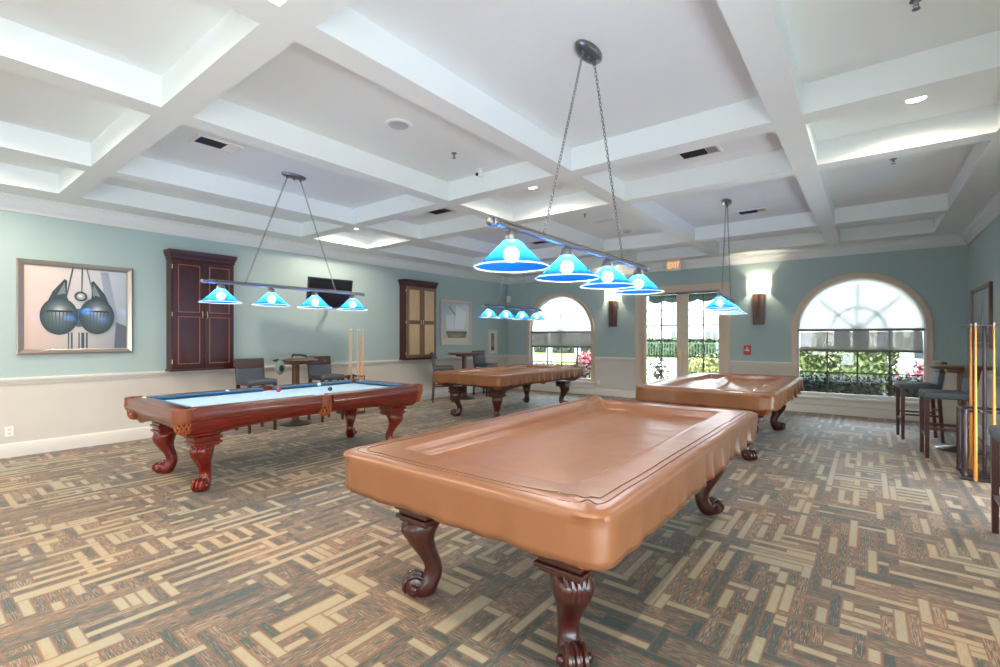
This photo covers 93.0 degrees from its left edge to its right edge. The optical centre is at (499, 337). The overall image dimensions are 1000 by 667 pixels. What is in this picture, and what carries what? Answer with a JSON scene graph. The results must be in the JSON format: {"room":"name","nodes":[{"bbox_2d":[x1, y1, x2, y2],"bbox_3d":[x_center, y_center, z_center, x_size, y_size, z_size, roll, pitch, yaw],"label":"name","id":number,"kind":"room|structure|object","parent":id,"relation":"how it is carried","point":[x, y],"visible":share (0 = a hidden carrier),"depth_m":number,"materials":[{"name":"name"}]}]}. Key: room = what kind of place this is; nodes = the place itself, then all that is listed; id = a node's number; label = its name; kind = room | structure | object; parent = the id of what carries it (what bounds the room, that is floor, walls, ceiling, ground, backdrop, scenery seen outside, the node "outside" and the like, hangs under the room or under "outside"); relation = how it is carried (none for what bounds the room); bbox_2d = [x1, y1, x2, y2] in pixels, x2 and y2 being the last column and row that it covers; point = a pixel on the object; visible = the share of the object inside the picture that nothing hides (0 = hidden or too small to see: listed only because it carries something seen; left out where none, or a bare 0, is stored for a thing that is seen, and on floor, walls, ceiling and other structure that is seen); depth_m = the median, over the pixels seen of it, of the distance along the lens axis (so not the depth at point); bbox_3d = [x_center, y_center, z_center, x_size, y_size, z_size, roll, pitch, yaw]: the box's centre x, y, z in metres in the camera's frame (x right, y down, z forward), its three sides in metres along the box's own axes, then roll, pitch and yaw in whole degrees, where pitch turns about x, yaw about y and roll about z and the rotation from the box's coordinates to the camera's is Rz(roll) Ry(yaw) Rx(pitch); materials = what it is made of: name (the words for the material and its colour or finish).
{"room":"games hall","nodes":[
{"label":"games hall","id":0,"kind":"room"},
{"bbox_2d":[0,210,507,444],"bbox_3d":[-5.301,-0.250,6.742,0.200,3.600,17.760,0,0,38],"label":"wall","id":1,"kind":"structure","parent":0,"point":[38,411],"depth_m":7.10,"materials":[{"name":"paint"}]},
{"bbox_2d":[4,426,13,436],"bbox_3d":[-5.941,1.140,5.745,0.010,0.120,0.080,0,0,38],"label":"wall outlet","id":2,"kind":"object","parent":1,"relation":"attached to","point":[8,431],"visible":1,"depth_m":5.74,"materials":[{"name":"white plastic"}]},
{"bbox_2d":[16,258,132,354],"bbox_3d":[-5.537,-0.380,6.237,0.045,1.180,1.156,0,0,38],"label":"framed picture","id":3,"kind":"object","parent":1,"relation":"attached to","point":[62,307],"visible":1,"depth_m":6.20,"materials":[{"name":"silver metal"}]},
{"bbox_2d":[163,248,236,371],"bbox_3d":[-4.583,-0.397,7.299,0.252,1.787,0.944,0,0,38],"label":"upper cabinet","id":4,"kind":"object","parent":1,"relation":"attached to","point":[199,336],"visible":0.99,"depth_m":7.16,"materials":[{"name":"brown wood"}]},
{"bbox_2d":[0,386,488,458],"bbox_3d":[-5.148,1.367,6.750,0.030,0.167,17.560,0,0,38],"label":"baseboard","id":5,"kind":"structure","parent":1,"relation":"attached to","point":[9,450],"depth_m":6.27,"materials":[{"name":"white paint"}]},
{"bbox_2d":[0,192,507,283],"bbox_3d":[-5.116,-1.625,6.725,0.112,0.187,17.560,0,0,38],"label":"trim","id":6,"kind":"structure","parent":1,"relation":"attached to","point":[8,202],"depth_m":7.36,"materials":[{"name":"white paint"}]},
{"bbox_2d":[0,354,507,385],"bbox_3d":[-5.147,0.532,6.749,0.034,0.085,17.560,0,0,38],"label":"trim","id":7,"kind":"structure","parent":1,"relation":"attached to","point":[106,376],"depth_m":6.89,"materials":[{"name":"white paint"}]},
{"bbox_2d":[306,276,352,308],"bbox_3d":[-3.241,-0.801,8.739,0.608,0.538,0.848,0,0,38],"label":"television","id":8,"kind":"object","parent":1,"relation":"attached to","point":[334,300],"visible":0.67,"depth_m":8.62,"materials":[{"name":"black plastic"}]},
{"bbox_2d":[398,279,437,359],"bbox_3d":[-1.847,-0.394,10.828,0.252,1.782,1.014,0,0,38],"label":"upper cabinet","id":9,"kind":"object","parent":1,"relation":"attached to","point":[417,297],"visible":0.99,"depth_m":10.66,"materials":[{"name":"brown wood"}]},
{"bbox_2d":[440,299,471,345],"bbox_3d":[-1.094,-0.365,11.971,0.040,1.130,1.120,0,0,38],"label":"framed picture","id":10,"kind":"object","parent":1,"relation":"attached to","point":[455,319],"visible":1,"depth_m":11.96,"materials":[{"name":"beige paper"}]},
{"bbox_2d":[443,303,468,342],"bbox_3d":[-1.104,-0.365,11.979,0.003,0.980,0.980,0,0,38],"label":"print","id":11,"kind":"object","parent":10,"relation":"attached to","point":[455,316],"depth_m":11.96},
{"bbox_2d":[488,329,497,354],"bbox_3d":[-0.197,0.120,13.136,0.030,0.690,0.400,0,0,38],"label":"framed picture","id":12,"kind":"object","parent":1,"relation":"attached to","point":[492,333],"visible":1,"depth_m":13.14,"materials":[{"name":"beige"}]},
{"bbox_2d":[489,331,495,352],"bbox_3d":[-0.203,0.120,13.141,0.002,0.620,0.340,0,0,38],"label":"print","id":13,"kind":"object","parent":12,"relation":"attached to","point":[492,334],"depth_m":13.14},
{"bbox_2d":[0,0,999,276],"bbox_3d":[-1.396,-1.895,3.841,9.926,0.350,17.960,0,0,38],"label":"ceiling","id":14,"kind":"structure","parent":0,"point":[102,102],"depth_m":4.06,"materials":[{"name":"white paint"}]},
{"bbox_2d":[188,134,244,153],"bbox_3d":[-2.850,-1.943,4.778,0.260,0.012,0.420,0,0,38],"label":"ceiling vent","id":15,"kind":"object","parent":14,"relation":"in","point":[200,139],"visible":1,"depth_m":4.76,"materials":[{"name":"white plastic"}]},
{"bbox_2d":[198,172,367,310],"bbox_3d":[-2.475,-1.160,5.702,0.408,1.579,2.043,0,0,38],"label":"light","id":16,"kind":"object","parent":14,"relation":"hanging from","point":[220,295],"visible":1,"depth_m":5.56,"materials":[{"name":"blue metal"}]},
{"bbox_2d":[216,283,225,289],"bbox_3d":[-2.976,-0.541,5.056,0.092,0.072,0.091,0,0,38],"label":"socket","id":17,"kind":"object","parent":16,"relation":"attached to","point":[220,286],"depth_m":5.03,"materials":[{"name":"silver metal"}]},
{"bbox_2d":[267,287,275,292],"bbox_3d":[-2.642,-0.541,5.487,0.092,0.072,0.091,0,0,38],"label":"socket","id":18,"kind":"object","parent":16,"relation":"attached to","point":[270,290],"depth_m":5.46,"materials":[{"name":"silver metal"}]},
{"bbox_2d":[385,119,412,131],"bbox_3d":[-0.928,-1.944,4.351,0.256,0.012,0.256,0,0,38],"label":"ceiling speaker","id":19,"kind":"object","parent":14,"relation":"attached to","point":[399,125],"visible":1,"depth_m":4.35,"materials":[{"name":"grey plastic"}]},
{"bbox_2d":[426,208,455,215],"bbox_3d":[-0.925,-1.943,7.310,0.420,0.012,0.260,0,0,38],"label":"ceiling vent","id":20,"kind":"object","parent":14,"relation":"in","point":[443,210],"visible":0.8,"depth_m":7.32,"materials":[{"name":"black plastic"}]},
{"bbox_2d":[475,168,483,176],"bbox_3d":[-0.237,-1.900,5.488,0.070,0.100,0.105,0,0,38],"label":"ceiling camera","id":21,"kind":"object","parent":14,"relation":"attached to","point":[478,174],"visible":1,"depth_m":5.47,"materials":[{"name":"white plastic"}]},
{"bbox_2d":[478,273,545,319],"bbox_3d":[0.283,-1.160,9.423,0.408,1.579,2.013,0,0,38],"label":"light","id":22,"kind":"object","parent":14,"relation":"hanging from","point":[488,313],"visible":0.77,"depth_m":9.22,"materials":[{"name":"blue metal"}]},
{"bbox_2d":[528,240,550,244],"bbox_3d":[0.820,-1.943,9.690,0.400,0.012,0.260,0,0,38],"label":"ceiling vent","id":23,"kind":"object","parent":14,"relation":"in","point":[540,241],"visible":0.94,"depth_m":9.68,"materials":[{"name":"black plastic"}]},
{"bbox_2d":[473,39,664,294],"bbox_3d":[0.604,-1.160,3.227,0.408,1.579,2.178,0,0,38],"label":"light","id":24,"kind":"object","parent":14,"relation":"hanging from","point":[511,256],"visible":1,"depth_m":3.00,"materials":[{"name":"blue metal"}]},
{"bbox_2d":[503,229,519,240],"bbox_3d":[0.062,-0.541,2.527,0.092,0.072,0.091,0,0,38],"label":"socket","id":25,"kind":"object","parent":24,"relation":"attached to","point":[511,235],"depth_m":2.49,"materials":[{"name":"silver metal"}]},
{"bbox_2d":[560,246,573,255],"bbox_3d":[0.423,-0.541,2.994,0.092,0.072,0.091,0,0,38],"label":"socket","id":26,"kind":"object","parent":24,"relation":"attached to","point":[567,250],"depth_m":2.96,"materials":[{"name":"silver metal"}]},
{"bbox_2d":[601,258,613,266],"bbox_3d":[0.785,-0.541,3.460,0.092,0.072,0.091,0,0,38],"label":"socket","id":27,"kind":"object","parent":24,"relation":"attached to","point":[608,262],"depth_m":3.43,"materials":[{"name":"silver metal"}]},
{"bbox_2d":[633,268,643,274],"bbox_3d":[1.146,-0.541,3.926,0.092,0.072,0.091,0,0,38],"label":"socket","id":28,"kind":"object","parent":24,"relation":"attached to","point":[639,271],"depth_m":3.89,"materials":[{"name":"silver metal"}]},
{"bbox_2d":[592,217,618,222],"bbox_3d":[1.741,-1.943,7.875,0.400,0.014,0.200,0,0,38],"label":"ceiling vent","id":29,"kind":"object","parent":14,"relation":"in","point":[610,218],"visible":0.98,"depth_m":7.86,"materials":[{"name":"white plastic"}]},
{"bbox_2d":[663,260,684,270],"bbox_3d":[3.877,-1.603,10.581,0.474,0.225,0.055,0,0,38],"label":"exit sign","id":30,"kind":"object","parent":14,"relation":"attached to","point":[674,265],"visible":1,"depth_m":10.55,"materials":[{"name":"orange plastic"}]},
{"bbox_2d":[676,144,723,160],"bbox_3d":[2.092,-1.943,4.983,0.420,0.012,0.260,0,0,38],"label":"ceiling vent","id":31,"kind":"object","parent":14,"relation":"in","point":[714,149],"visible":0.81,"depth_m":4.99,"materials":[{"name":"white plastic"}]},
{"bbox_2d":[703,199,746,314],"bbox_3d":[3.245,-1.160,6.797,0.408,1.579,2.013,0,0,31],"label":"light","id":32,"kind":"object","parent":14,"relation":"hanging from","point":[722,304],"visible":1,"depth_m":6.51,"materials":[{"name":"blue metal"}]},
{"bbox_2d":[735,207,768,215],"bbox_3d":[3.886,-1.943,7.313,0.420,0.012,0.260,0,0,38],"label":"ceiling vent","id":33,"kind":"object","parent":14,"relation":"in","point":[763,209],"visible":1,"depth_m":7.30,"materials":[{"name":"white plastic"}]},
{"bbox_2d":[909,0,921,11],"bbox_3d":[2.404,-1.922,2.742,0.064,0.054,0.062,0,0,38],"label":"sprinkler","id":34,"kind":"object","parent":14,"relation":"attached to","point":[915,2],"visible":1,"depth_m":2.74,"materials":[{"name":"silver metal"}]},
{"bbox_2d":[902,95,930,104],"bbox_3d":[3.395,-1.944,3.872,0.180,0.010,0.180,0,0,38],"label":"recessed light","id":35,"kind":"object","parent":14,"relation":"in","point":[920,99],"visible":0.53,"depth_m":3.90,"materials":[{"name":"white plastic"}]},
{"bbox_2d":[0,388,999,666],"bbox_3d":[-1.321,1.450,3.855,9.828,0.001,17.874,0,0,38],"label":"floor","id":36,"kind":"structure","parent":0,"point":[842,544],"depth_m":3.04,"materials":[{"name":"carpet"}]},
{"bbox_2d":[234,358,276,433],"bbox_3d":[-3.825,0.891,7.433,0.504,1.118,0.450,0,0,38],"label":"bar stool","id":37,"kind":"object","parent":36,"relation":"on","point":[249,372],"visible":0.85,"depth_m":7.44,"materials":[{"name":"grey fabric"}]},
{"bbox_2d":[124,379,422,491],"bbox_3d":[-2.501,1.040,5.710,1.554,0.820,2.934,0,0,38],"label":"pool table","id":38,"kind":"object","parent":36,"relation":"on","point":[200,418],"visible":0.98,"depth_m":5.04,"materials":[{"name":"brown wood"}]},
{"bbox_2d":[150,398,190,406],"bbox_3d":[-3.283,0.658,4.701,1.113,0.042,0.060,0,0,38],"label":"cushion","id":39,"kind":"object","parent":38,"relation":"on","point":[163,401],"depth_m":4.64,"materials":[{"name":"blue fabric"}]},
{"bbox_2d":[150,388,262,399],"bbox_3d":[-3.358,0.658,5.539,0.060,0.042,1.200,0,0,38],"label":"cushion","id":40,"kind":"object","parent":38,"relation":"on","point":[249,390],"depth_m":5.48,"materials":[{"name":"blue fabric"}]},
{"bbox_2d":[272,380,351,389],"bbox_3d":[-2.549,0.658,6.582,0.060,0.042,1.200,0,0,38],"label":"cushion","id":41,"kind":"object","parent":38,"relation":"on","point":[310,385],"depth_m":6.51,"materials":[{"name":"blue fabric"}]},
{"bbox_2d":[356,380,403,386],"bbox_3d":[-1.719,0.658,6.718,1.113,0.042,0.060,0,0,38],"label":"cushion","id":42,"kind":"object","parent":38,"relation":"on","point":[371,383],"depth_m":6.73,"materials":[{"name":"blue fabric"}]},
{"bbox_2d":[274,359,317,426],"bbox_3d":[-3.432,0.907,7.976,0.688,1.086,0.688,0,0,38],"label":"bar table","id":43,"kind":"object","parent":36,"relation":"on","point":[296,421],"visible":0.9,"depth_m":7.90,"materials":[{"name":"brown wood"}]},
{"bbox_2d":[273,357,295,374],"bbox_3d":[-3.456,0.454,7.650,0.109,0.281,0.386,0,0,33],"label":"pouch","id":44,"kind":"object","parent":43,"relation":"hanging from","point":[279,366],"visible":1,"depth_m":7.55,"materials":[{"name":"grey"}]},
{"bbox_2d":[287,354,315,359],"bbox_3d":[-3.367,0.318,8.028,0.100,0.092,0.561,0,0,38],"label":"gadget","id":45,"kind":"object","parent":43,"relation":"on","point":[304,355],"visible":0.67,"depth_m":8.02,"materials":[{"name":"black plastic"}]},
{"bbox_2d":[307,356,343,422],"bbox_3d":[-3.083,0.891,8.389,0.504,1.118,0.450,0,0,38],"label":"bar stool","id":46,"kind":"object","parent":36,"relation":"on","point":[320,369],"visible":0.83,"depth_m":8.39,"materials":[{"name":"grey fabric"}]},
{"bbox_2d":[336,374,365,413],"bbox_3d":[-2.866,1.083,9.131,0.392,0.735,0.392,0,0,38],"label":"cue rack","id":47,"kind":"object","parent":36,"relation":"on","point":[354,376],"visible":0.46,"depth_m":9.09,"materials":[{"name":"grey wood"}]},
{"bbox_2d":[348,329,350,379],"bbox_3d":[-2.818,0.641,8.867,0.031,1.613,0.072,0,0,36],"label":"pool cue","id":48,"kind":"object","parent":47,"relation":"in","point":[350,329],"visible":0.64,"depth_m":8.87,"materials":[{"name":"brown wood"}]},
{"bbox_2d":[359,329,360,411],"bbox_3d":[-2.672,0.625,9.059,0.031,1.579,0.031,-1,0,-34],"label":"pool cue","id":49,"kind":"object","parent":47,"relation":"in","point":[359,329],"visible":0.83,"depth_m":9.05,"materials":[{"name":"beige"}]},
{"bbox_2d":[362,345,363,410],"bbox_3d":[-2.629,0.625,9.112,0.031,1.579,0.031,0,0,38],"label":"pool cue","id":50,"kind":"object","parent":47,"relation":"in","point":[362,345],"visible":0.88,"depth_m":9.11,"materials":[{"name":"brown wood"}]},
{"bbox_2d":[430,352,453,402],"bbox_3d":[-1.318,0.891,10.765,0.504,1.118,0.450,0,0,-10],"label":"bar stool","id":51,"kind":"object","parent":36,"relation":"on","point":[435,368],"visible":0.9,"depth_m":10.54,"materials":[{"name":"grey fabric"}]},
{"bbox_2d":[447,352,480,399],"bbox_3d":[-0.847,0.907,11.311,0.808,1.086,0.808,0,0,38],"label":"bar table","id":52,"kind":"object","parent":36,"relation":"on","point":[464,355],"visible":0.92,"depth_m":11.23,"materials":[{"name":"brown wood"}]},
{"bbox_2d":[472,350,497,396],"bbox_3d":[-0.378,0.891,11.960,0.504,1.118,0.450,0,0,38],"label":"bar stool","id":53,"kind":"object","parent":36,"relation":"on","point":[478,360],"visible":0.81,"depth_m":11.92,"materials":[{"name":"grey fabric"}]},
{"bbox_2d":[437,376,579,417],"bbox_3d":[0.271,1.047,9.407,1.542,0.806,2.911,0,0,38],"label":"pool table","id":54,"kind":"object","parent":36,"relation":"on","point":[496,393],"visible":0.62,"depth_m":8.72,"materials":[{"name":"brown wood"}]},
{"bbox_2d":[433,364,583,386],"bbox_3d":[0.283,0.712,9.408,1.641,0.254,3.021,0,0,38],"label":"cover","id":55,"kind":"object","parent":54,"relation":"on","point":[507,375],"visible":1,"depth_m":8.61,"materials":[{"name":"brown leather"}]},
{"bbox_2d":[395,470,724,666],"bbox_3d":[0.641,1.047,3.299,1.542,0.806,2.911,0,0,38],"label":"pool table","id":56,"kind":"object","parent":36,"relation":"on","point":[573,587],"visible":0.19,"depth_m":2.12,"materials":[{"name":"brown wood"}]},
{"bbox_2d":[343,395,757,569],"bbox_3d":[0.646,0.703,3.297,1.628,0.268,2.999,0,0,38],"label":"cover","id":57,"kind":"object","parent":56,"relation":"on","point":[583,482],"visible":1,"depth_m":2.37,"materials":[{"name":"brown leather"}]},
{"bbox_2d":[642,401,785,460],"bbox_3d":[3.270,1.047,6.828,1.542,0.806,2.911,0,0,38],"label":"pool table","id":58,"kind":"object","parent":36,"relation":"on","point":[747,454],"visible":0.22,"depth_m":5.65,"materials":[{"name":"brown wood"}]},
{"bbox_2d":[636,372,803,410],"bbox_3d":[3.280,0.719,6.826,1.641,0.244,3.011,0,0,38],"label":"cover","id":59,"kind":"object","parent":58,"relation":"on","point":[753,392],"visible":1,"depth_m":5.94,"materials":[{"name":"brown leather"}]},
{"bbox_2d":[895,360,946,442],"bbox_3d":[6.017,0.891,6.803,0.504,1.118,0.450,0,0,32],"label":"bar stool","id":60,"kind":"object","parent":36,"relation":"on","point":[937,375],"visible":0.98,"depth_m":6.73,"materials":[{"name":"grey fabric"}]},
{"bbox_2d":[918,365,981,463],"bbox_3d":[5.423,0.891,5.743,0.504,1.118,0.450,0,0,35],"label":"bar stool","id":61,"kind":"object","parent":36,"relation":"on","point":[925,395],"visible":0.77,"depth_m":5.69,"materials":[{"name":"grey fabric"}]},
{"bbox_2d":[929,365,996,454],"bbox_3d":[5.935,0.907,6.104,0.628,1.086,0.628,0,0,38],"label":"bar table","id":62,"kind":"object","parent":36,"relation":"on","point":[958,369],"visible":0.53,"depth_m":6.08,"materials":[{"name":"brown wood"}]},
{"bbox_2d":[956,324,999,482],"bbox_3d":[4.975,0.657,4.874,0.392,1.585,0.392,0,0,38],"label":"cue rack","id":63,"kind":"object","parent":36,"relation":"on","point":[984,476],"visible":1,"depth_m":4.86,"materials":[{"name":"grey wood"}]},
{"bbox_2d":[969,324,972,468],"bbox_3d":[5.038,0.649,5.078,0.031,1.598,0.031,0,0,38],"label":"pool cue","id":64,"kind":"object","parent":63,"relation":"in","point":[970,379],"visible":0.78,"depth_m":5.07,"materials":[{"name":"orange"}]},
{"bbox_2d":[973,323,977,481],"bbox_3d":[4.781,0.649,4.771,0.031,1.598,0.031,0,0,38],"label":"pool cue","id":65,"kind":"object","parent":63,"relation":"in","point":[975,470],"visible":1,"depth_m":4.76,"materials":[{"name":"orange"}]},
{"bbox_2d":[992,322,995,424],"bbox_3d":[4.884,0.649,4.691,0.031,1.598,0.031,0,0,38],"label":"pool cue","id":66,"kind":"object","parent":63,"relation":"in","point":[994,368],"visible":0.63,"depth_m":4.68,"materials":[{"name":"orange"}]},
{"bbox_2d":[988,425,999,533],"bbox_3d":[3.726,0.891,3.235,0.504,1.118,0.450,0,0,38],"label":"bar stool","id":67,"kind":"object","parent":36,"relation":"on","point":[993,430],"visible":1,"depth_m":3.51,"materials":[{"name":"grey fabric"}]},
{"bbox_2d":[508,245,967,413],"bbox_3d":[4.045,-0.250,10.859,10.026,3.600,0.200,0,0,38],"label":"wall","id":68,"kind":"structure","parent":0,"point":[939,275],"depth_m":9.60,"materials":[{"name":"paint"}]},
{"bbox_2d":[527,293,596,387],"bbox_3d":[1.622,0.049,12.684,2.160,2.466,0.265,0,0,38],"label":"window","id":69,"kind":"structure","parent":68,"relation":"in","point":[584,382],"depth_m":12.37,"materials":[{"name":"beige paint"}]},
{"bbox_2d":[531,297,590,332],"bbox_3d":[1.621,-0.595,12.682,1.870,0.960,0.050,0,0,38],"label":"window pane","id":70,"kind":"object","parent":69,"relation":"attached to","point":[561,314],"visible":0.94,"depth_m":12.65,"materials":[{"name":"glass"}]},
{"bbox_2d":[532,333,590,347],"bbox_3d":[1.627,0.080,12.690,1.830,0.380,0.024,0,0,38],"label":"roller shade","id":71,"kind":"object","parent":69,"relation":"attached to","point":[556,340],"visible":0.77,"depth_m":12.65,"materials":[{"name":"grey fabric"}]},
{"bbox_2d":[605,289,620,326],"bbox_3d":[2.739,-0.760,11.643,0.400,0.990,0.162,0,0,38],"label":"wall sconce","id":72,"kind":"object","parent":68,"relation":"attached to","point":[610,296],"visible":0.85,"depth_m":11.64,"materials":[{"name":"brown wood"}]},
{"bbox_2d":[508,355,791,366],"bbox_3d":[3.974,0.532,10.766,9.526,0.085,0.034,0,0,38],"label":"trim","id":73,"kind":"structure","parent":68,"relation":"attached to","point":[759,363],"depth_m":9.96,"materials":[{"name":"white paint"}]},
{"bbox_2d":[635,282,729,397],"bbox_3d":[4.113,0.138,10.771,2.080,2.625,0.255,0,0,38],"label":"door","id":74,"kind":"structure","parent":68,"relation":"in","point":[682,292],"depth_m":10.73,"materials":[{"name":"beige paint"}]},
{"bbox_2d":[648,292,717,303],"bbox_3d":[4.561,-1.188,11.350,2.511,0.623,1.214,0,0,38],"label":"awning","id":75,"kind":"object","parent":68,"relation":"attached to","point":[708,297],"visible":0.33,"depth_m":12.13,"materials":[{"name":"green fabric"}]},
{"bbox_2d":[515,384,955,423],"bbox_3d":[3.975,1.367,10.768,9.526,0.167,0.030,0,0,38],"label":"baseboard","id":76,"kind":"structure","parent":68,"relation":"attached to","point":[800,407],"depth_m":9.08,"materials":[{"name":"white paint"}]},
{"bbox_2d":[508,234,965,283],"bbox_3d":[3.950,-1.625,10.735,9.526,0.187,0.112,0,0,38],"label":"trim","id":77,"kind":"structure","parent":68,"relation":"attached to","point":[949,240],"depth_m":9.16,"materials":[{"name":"white paint"}]},
{"bbox_2d":[744,345,750,353],"bbox_3d":[5.132,0.255,9.850,0.130,0.190,0.062,0,0,38],"label":"fire alarm","id":78,"kind":"object","parent":68,"relation":"attached to","point":[747,348],"visible":1,"depth_m":9.83,"materials":[{"name":"red plastic"}]},
{"bbox_2d":[748,275,769,324],"bbox_3d":[5.263,-0.760,9.685,0.400,0.990,0.162,0,0,38],"label":"wall sconce","id":79,"kind":"object","parent":68,"relation":"attached to","point":[758,286],"visible":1,"depth_m":9.68,"materials":[{"name":"brown wood"}]},
{"bbox_2d":[792,273,936,411],"bbox_3d":[6.629,0.049,8.802,2.160,2.466,0.265,0,0,38],"label":"window","id":80,"kind":"structure","parent":68,"relation":"in","point":[808,398],"depth_m":8.70,"materials":[{"name":"beige paint"}]},
{"bbox_2d":[799,331,922,352],"bbox_3d":[6.633,0.080,8.808,1.830,0.380,0.024,0,0,38],"label":"roller shade","id":81,"kind":"object","parent":80,"relation":"attached to","point":[871,341],"visible":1,"depth_m":8.74,"materials":[{"name":"grey fabric"}]},
{"bbox_2d":[798,279,924,331],"bbox_3d":[6.627,-0.595,8.800,1.870,0.960,0.050,0,0,38],"label":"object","id":82,"kind":"structure","parent":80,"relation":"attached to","point":[861,304],"depth_m":8.78,"materials":[{"name":"glass"}]},
{"bbox_2d":[968,216,999,429],"bbox_3d":[2.386,-0.250,0.782,0.200,3.600,17.760,0,0,38],"label":"wall","id":83,"kind":"structure","parent":0,"point":[984,250],"depth_m":6.51,"materials":[{"name":"paint"}]},
{"bbox_2d":[968,416,989,446],"bbox_3d":[2.356,1.367,0.932,0.030,0.167,17.560,0,0,38],"label":"baseboard","id":84,"kind":"structure","parent":83,"relation":"attached to","point":[979,425],"depth_m":6.81,"materials":[{"name":"white paint"}]},
{"bbox_2d":[959,188,999,244],"bbox_3d":[2.324,-1.625,0.957,0.112,0.187,17.560,0,0,38],"label":"trim","id":85,"kind":"structure","parent":83,"relation":"attached to","point":[990,211],"depth_m":6.51,"materials":[{"name":"white paint"}]},
{"bbox_2d":[970,281,992,347],"bbox_3d":[6.960,-0.300,6.878,0.040,0.890,1.480,0,0,38],"label":"framed picture","id":86,"kind":"object","parent":83,"relation":"attached to","point":[981,303],"visible":0.9,"depth_m":6.82,"materials":[{"name":"brown"}]},
{"bbox_2d":[973,289,987,342],"bbox_3d":[6.970,-0.300,6.870,0.001,0.740,1.400,0,0,38],"label":"print","id":87,"kind":"object","parent":86,"relation":"attached to","point":[980,299],"depth_m":6.94},
{"bbox_2d":[980,371,999,383],"bbox_3d":[2.354,0.532,0.933,0.034,0.085,17.560,0,0,38],"label":"trim","id":88,"kind":"structure","parent":83,"relation":"attached to","point":[989,376],"depth_m":6.23,"materials":[{"name":"white paint"}]},
{"label":"outside","id":89,"kind":"structure","parent":0,"visible":0},
{"bbox_2d":[534,352,694,378],"bbox_3d":[16.963,1.600,38.197,60.000,0.200,58.840,0,0,38],"label":"pavement","id":90,"kind":"structure","parent":89,"point":[539,356],"depth_m":35.60,"materials":[{"name":"white concrete"}]},
{"bbox_2d":[546,347,552,363],"bbox_3d":[1.964,-1.090,17.462,1.580,5.206,1.559,0,0,38],"label":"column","id":91,"kind":"structure","parent":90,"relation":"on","point":[550,349],"depth_m":17.46,"materials":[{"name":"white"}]},
{"bbox_2d":[534,362,590,378],"bbox_3d":[0.968,1.141,14.805,4.056,0.773,0.936,0,0,38],"label":"hedge","id":92,"kind":"object","parent":90,"relation":"on","point":[585,369],"visible":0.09,"depth_m":13.90,"materials":[{"name":"green plant"}]},
{"bbox_2d":[534,333,590,352],"bbox_3d":[5.333,0.499,46.838,13.889,2.263,1.896,0,0,38],"label":"hedge","id":93,"kind":"object","parent":90,"relation":"on","point":[536,349],"visible":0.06,"depth_m":45.74,"materials":[{"name":"green plant"}]},
{"bbox_2d":[575,350,590,375],"bbox_3d":[3.471,0.987,17.939,1.394,1.091,1.116,0,0,38],"label":"flowering shrub","id":94,"kind":"object","parent":90,"relation":"on","point":[586,357],"visible":0.32,"depth_m":17.75,"materials":[{"name":"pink plant"}]},
{"bbox_2d":[647,300,718,338],"bbox_3d":[14.256,-0.900,44.497,21.200,4.800,5.400,0,0,38],"label":"building","id":95,"kind":"structure","parent":90,"relation":"on","point":[695,316],"depth_m":41.22,"materials":[{"name":"white"}]},
{"bbox_2d":[647,337,718,358],"bbox_3d":[13.936,0.774,35.494,10.260,1.706,1.622,0,0,38],"label":"hedge","id":96,"kind":"object","parent":90,"relation":"on","point":[649,338],"visible":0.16,"depth_m":35.41,"materials":[{"name":"green plant"}]},
{"bbox_2d":[647,342,718,358],"bbox_3d":[13.438,0.940,34.629,9.200,1.120,0.060,0,0,38],"label":"fence","id":97,"kind":"object","parent":90,"relation":"on","point":[647,342],"visible":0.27,"depth_m":35.03,"materials":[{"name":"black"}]},
{"bbox_2d":[799,373,884,395],"bbox_3d":[6.829,1.137,9.948,1.977,0.753,1.044,0,0,38],"label":"hedge","id":98,"kind":"object","parent":90,"relation":"on","point":[870,385],"visible":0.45,"depth_m":9.49,"materials":[{"name":"green plant"}]},
{"bbox_2d":[799,347,901,395],"bbox_3d":[8.048,0.861,12.486,3.877,1.358,1.019,0,0,38],"label":"hedge","id":99,"kind":"object","parent":90,"relation":"on","point":[868,362],"visible":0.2,"depth_m":11.64,"materials":[{"name":"green plant"}]},
{"bbox_2d":[828,331,922,375],"bbox_3d":[16.506,-0.800,15.167,11.700,4.600,5.400,0,0,38],"label":"building","id":100,"kind":"structure","parent":90,"relation":"on","point":[906,359],"depth_m":15.34,"materials":[{"name":"white"}]},
{"bbox_2d":[884,375,922,397],"bbox_3d":[8.626,1.123,8.734,2.454,0.810,1.154,0,0,38],"label":"flower bed","id":101,"kind":"object","parent":90,"relation":"on","point":[908,393],"visible":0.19,"depth_m":9.06,"materials":[{"name":"green plant"}]},
{"bbox_2d":[899,359,922,377],"bbox_3d":[10.206,0.894,10.042,2.723,1.288,1.747,0,0,38],"label":"flowering shrub","id":102,"kind":"object","parent":90,"relation":"on","point":[919,366],"visible":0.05,"depth_m":10.64,"materials":[{"name":"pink plant"}]},
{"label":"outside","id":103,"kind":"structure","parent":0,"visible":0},
{"bbox_2d":[647,358,676,382],"bbox_3d":[9.618,1.489,21.426,7.770,0.020,24.656,0,0,17],"label":"path","id":104,"kind":"structure","parent":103,"point":[673,362],"depth_m":22.64,"materials":[{"name":"white concrete"}]},
{"bbox_2d":[647,356,672,380],"bbox_3d":[4.563,1.012,13.659,0.665,0.946,0.694,0,0,-9],"label":"potted shrub","id":105,"kind":"object","parent":104,"relation":"on","point":[657,366],"visible":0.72,"depth_m":13.61,"materials":[{"name":"green plant"}]},
{"bbox_2d":[689,353,718,373],"bbox_3d":[6.251,0.974,14.375,1.377,1.093,1.338,0,0,38],"label":"round bush","id":106,"kind":"object","parent":104,"relation":"on","point":[711,365],"visible":0.41,"depth_m":14.04,"materials":[{"name":"green plant"}]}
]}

